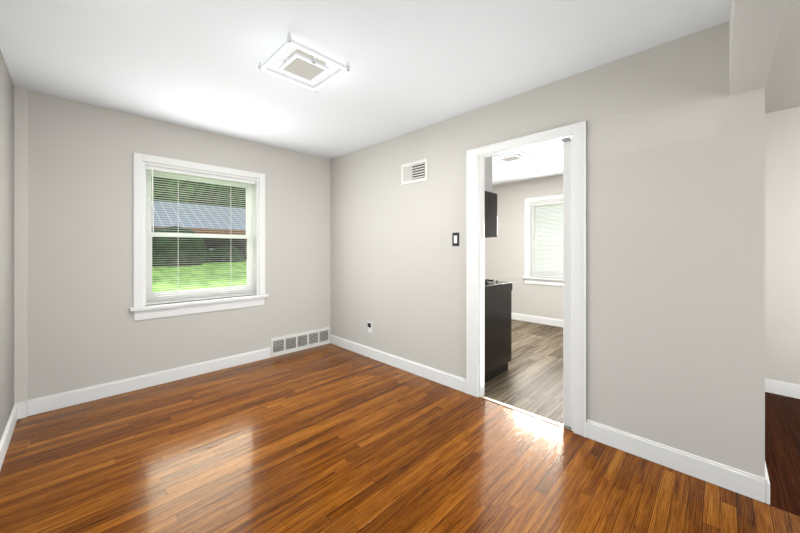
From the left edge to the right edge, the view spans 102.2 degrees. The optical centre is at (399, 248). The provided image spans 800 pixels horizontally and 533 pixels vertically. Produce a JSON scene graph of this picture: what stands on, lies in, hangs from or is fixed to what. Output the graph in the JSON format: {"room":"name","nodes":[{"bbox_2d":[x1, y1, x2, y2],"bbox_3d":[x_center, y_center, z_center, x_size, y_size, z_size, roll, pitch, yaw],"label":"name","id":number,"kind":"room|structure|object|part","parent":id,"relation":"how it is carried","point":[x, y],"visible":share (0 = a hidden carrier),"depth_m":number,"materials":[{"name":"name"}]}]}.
{"room":"empty dining room","nodes":[
{"label":"empty dining room","id":0,"kind":"room"},
{"bbox_2d":[0,343,799,532],"bbox_3d":[1.808,1.300,0.998,8.636,0.100,5.178,0,0,45],"label":"floor","id":1,"kind":"structure","parent":0,"point":[329,438],"depth_m":1.85,"materials":[{"name":"brown wood"}]},
{"bbox_2d":[0,0,799,477],"bbox_3d":[2.137,0.030,1.593,8.646,2.440,6.128,0,0,45],"label":"wall","id":2,"kind":"structure","parent":0,"point":[692,244],"depth_m":2.49,"materials":[{"name":"grey paint"}]},
{"bbox_2d":[0,402,23,469],"bbox_3d":[-0.922,1.192,0.501,5.330,0.117,0.030,0,0,45],"label":"baseboard","id":3,"kind":"structure","parent":2,"relation":"attached to","point":[17,412],"depth_m":2.11,"materials":[{"name":"white wood"}]},
{"bbox_2d":[24,347,270,417],"bbox_3d":[-2.144,1.192,3.051,0.033,0.117,1.873,0,0,45],"label":"baseboard","id":4,"kind":"structure","parent":2,"relation":"attached to","point":[70,398],"depth_m":2.85,"materials":[{"name":"white wood"}]},
{"bbox_2d":[130,152,267,320],"bbox_3d":[-2.019,-0.108,3.335,0.290,1.487,1.209,0,0,45],"label":"dining window","id":5,"kind":"structure","parent":2,"relation":"in","point":[145,172],"depth_m":3.21,"materials":[{"name":"white wood"}]},
{"bbox_3d":[-2.044,-0.135,3.360,0.062,1.259,0.983,0,0,45],"label":"sash","id":6,"kind":"part","parent":5,"relation":"part of","materials":[{"name":"white wood"}]},
{"bbox_3d":[-2.044,-0.141,3.360,0.032,1.113,0.863,0,0,45],"label":"glass","id":7,"kind":"part","parent":5,"relation":"part of","materials":[{"name":"clear glass"}]},
{"bbox_2d":[271,327,329,356],"bbox_3d":[-1.208,1.143,4.002,0.022,0.215,0.786,0,0,45],"label":"air vent","id":8,"kind":"object","parent":2,"relation":"in","point":[286,344],"visible":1,"depth_m":3.97,"materials":[{"name":"white metal"}]},
{"bbox_2d":[368,322,371,332],"bbox_3d":[-0.352,0.905,3.723,0.072,0.120,0.018,0,0,45],"label":"outlet","id":9,"kind":"object","parent":2,"relation":"attached to","point":[369,327],"visible":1,"depth_m":3.71,"materials":[{"name":"white plastic"}]},
{"bbox_2d":[330,334,465,392],"bbox_3d":[-0.168,1.192,3.542,2.115,0.117,0.016,0,0,45],"label":"baseboard","id":10,"kind":"structure","parent":2,"relation":"attached to","point":[455,382],"depth_m":3.32,"materials":[{"name":"white wood"}]},
{"bbox_2d":[401,158,427,184],"bbox_3d":[0.137,-0.770,3.236,0.350,0.210,0.022,0,0,45],"label":"air vent","id":11,"kind":"object","parent":2,"relation":"in","point":[414,172],"visible":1,"depth_m":3.22,"materials":[{"name":"white"}]},
{"bbox_2d":[452,233,458,245],"bbox_3d":[0.497,-0.086,2.888,0.072,0.120,0.009,0,0,45],"label":"light switch","id":12,"kind":"object","parent":2,"relation":"attached to","point":[455,239],"visible":1,"depth_m":2.88,"materials":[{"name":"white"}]},
{"bbox_2d":[485,156,491,191],"bbox_3d":[0.503,-0.795,3.232,0.765,0.510,0.341,0,0,45],"label":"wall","id":13,"kind":"structure","parent":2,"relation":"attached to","point":[488,174],"depth_m":3.02,"materials":[{"name":"grey paint"}]},
{"bbox_2d":[485,191,496,237],"bbox_3d":[0.547,-0.323,3.276,0.765,0.424,0.465,0,0,45],"label":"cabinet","id":14,"kind":"object","parent":13,"relation":"attached to","point":[490,214],"visible":0.1,"depth_m":3.04,"materials":[{"name":"black wood"}]},
{"bbox_2d":[466,121,585,437],"bbox_3d":[0.941,0.200,2.504,0.923,2.100,0.118,0,0,45],"label":"door frame","id":15,"kind":"structure","parent":2,"relation":"attached to","point":[475,270],"depth_m":2.26,"materials":[{"name":"white wood"}]},
{"bbox_2d":[512,313,562,326],"bbox_3d":[2.568,1.192,5.187,3.720,0.117,0.016,0,0,45],"label":"baseboard","id":16,"kind":"structure","parent":2,"relation":"attached to","point":[516,316],"depth_m":5.42,"materials":[{"name":"white wood"}]},
{"bbox_2d":[522,194,562,285],"bbox_3d":[2.561,-0.138,5.311,1.014,1.465,0.250,0,0,45],"label":"kitchen window","id":17,"kind":"structure","parent":2,"relation":"in","point":[533,274],"depth_m":5.42,"materials":[{"name":"white"}]},
{"bbox_2d":[586,419,763,502],"bbox_3d":[1.509,1.192,1.880,0.762,0.117,0.016,0,0,45],"label":"baseboard","id":18,"kind":"structure","parent":2,"relation":"attached to","point":[750,485],"depth_m":1.81,"materials":[{"name":"white wood"}]},
{"bbox_2d":[764,462,769,504],"bbox_3d":[2.455,1.192,2.243,0.022,0.117,1.862,0,0,45],"label":"baseboard","id":19,"kind":"structure","parent":2,"relation":"attached to","point":[766,480],"depth_m":1.59,"materials":[{"name":"white wood"}]},
{"bbox_2d":[765,378,799,398],"bbox_3d":[4.690,1.192,1.354,4.442,0.117,0.016,0,0,45],"label":"baseboard","id":20,"kind":"structure","parent":2,"relation":"attached to","point":[771,386],"depth_m":2.76,"materials":[{"name":"white wood"}]},
{"bbox_2d":[0,0,799,184],"bbox_3d":[2.152,-1.240,1.523,8.886,0.100,6.408,0,0,45],"label":"ceiling","id":21,"kind":"structure","parent":0,"point":[416,64],"depth_m":1.99,"materials":[{"name":"white paint"}]},
{"bbox_2d":[258,32,349,91],"bbox_3d":[-0.611,-1.162,2.055,0.414,0.056,0.414,0,0,45],"label":"ceiling light","id":22,"kind":"object","parent":21,"relation":"attached to","point":[300,64],"visible":1,"depth_m":2.03,"materials":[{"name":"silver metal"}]},
{"bbox_2d":[492,150,534,164],"bbox_3d":[1.402,-1.162,4.087,0.434,0.056,0.434,0,0,45],"label":"kitchen ceiling light","id":23,"kind":"object","parent":21,"relation":"attached to","point":[511,157],"visible":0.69,"depth_m":4.06,"materials":[{"name":"silver metal"}]},
{"bbox_2d":[481,319,571,430],"bbox_3d":[1.580,1.297,4.211,3.790,0.106,3.392,0,0,45],"label":"floor","id":24,"kind":"structure","parent":0,"point":[530,380],"depth_m":3.17,"materials":[{"name":"plastic"}]},
{"bbox_2d":[485,279,511,382],"bbox_3d":[0.664,0.655,3.395,0.765,1.190,0.756,0,0,45],"label":"range","id":25,"kind":"object","parent":24,"relation":"on","point":[498,326],"visible":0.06,"depth_m":3.15,"materials":[{"name":"black metal"}]},
{"label":"outside","id":26,"kind":"structure","parent":0,"visible":0},
{"bbox_2d":[152,177,562,291],"bbox_3d":[-0.100,-6.812,21.213,90.000,17.872,90.000,0,0,45],"label":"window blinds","id":27,"kind":"object","parent":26,"point":[220,245],"depth_m":16.94,"materials":[{"name":"white plastic"}]}
]}

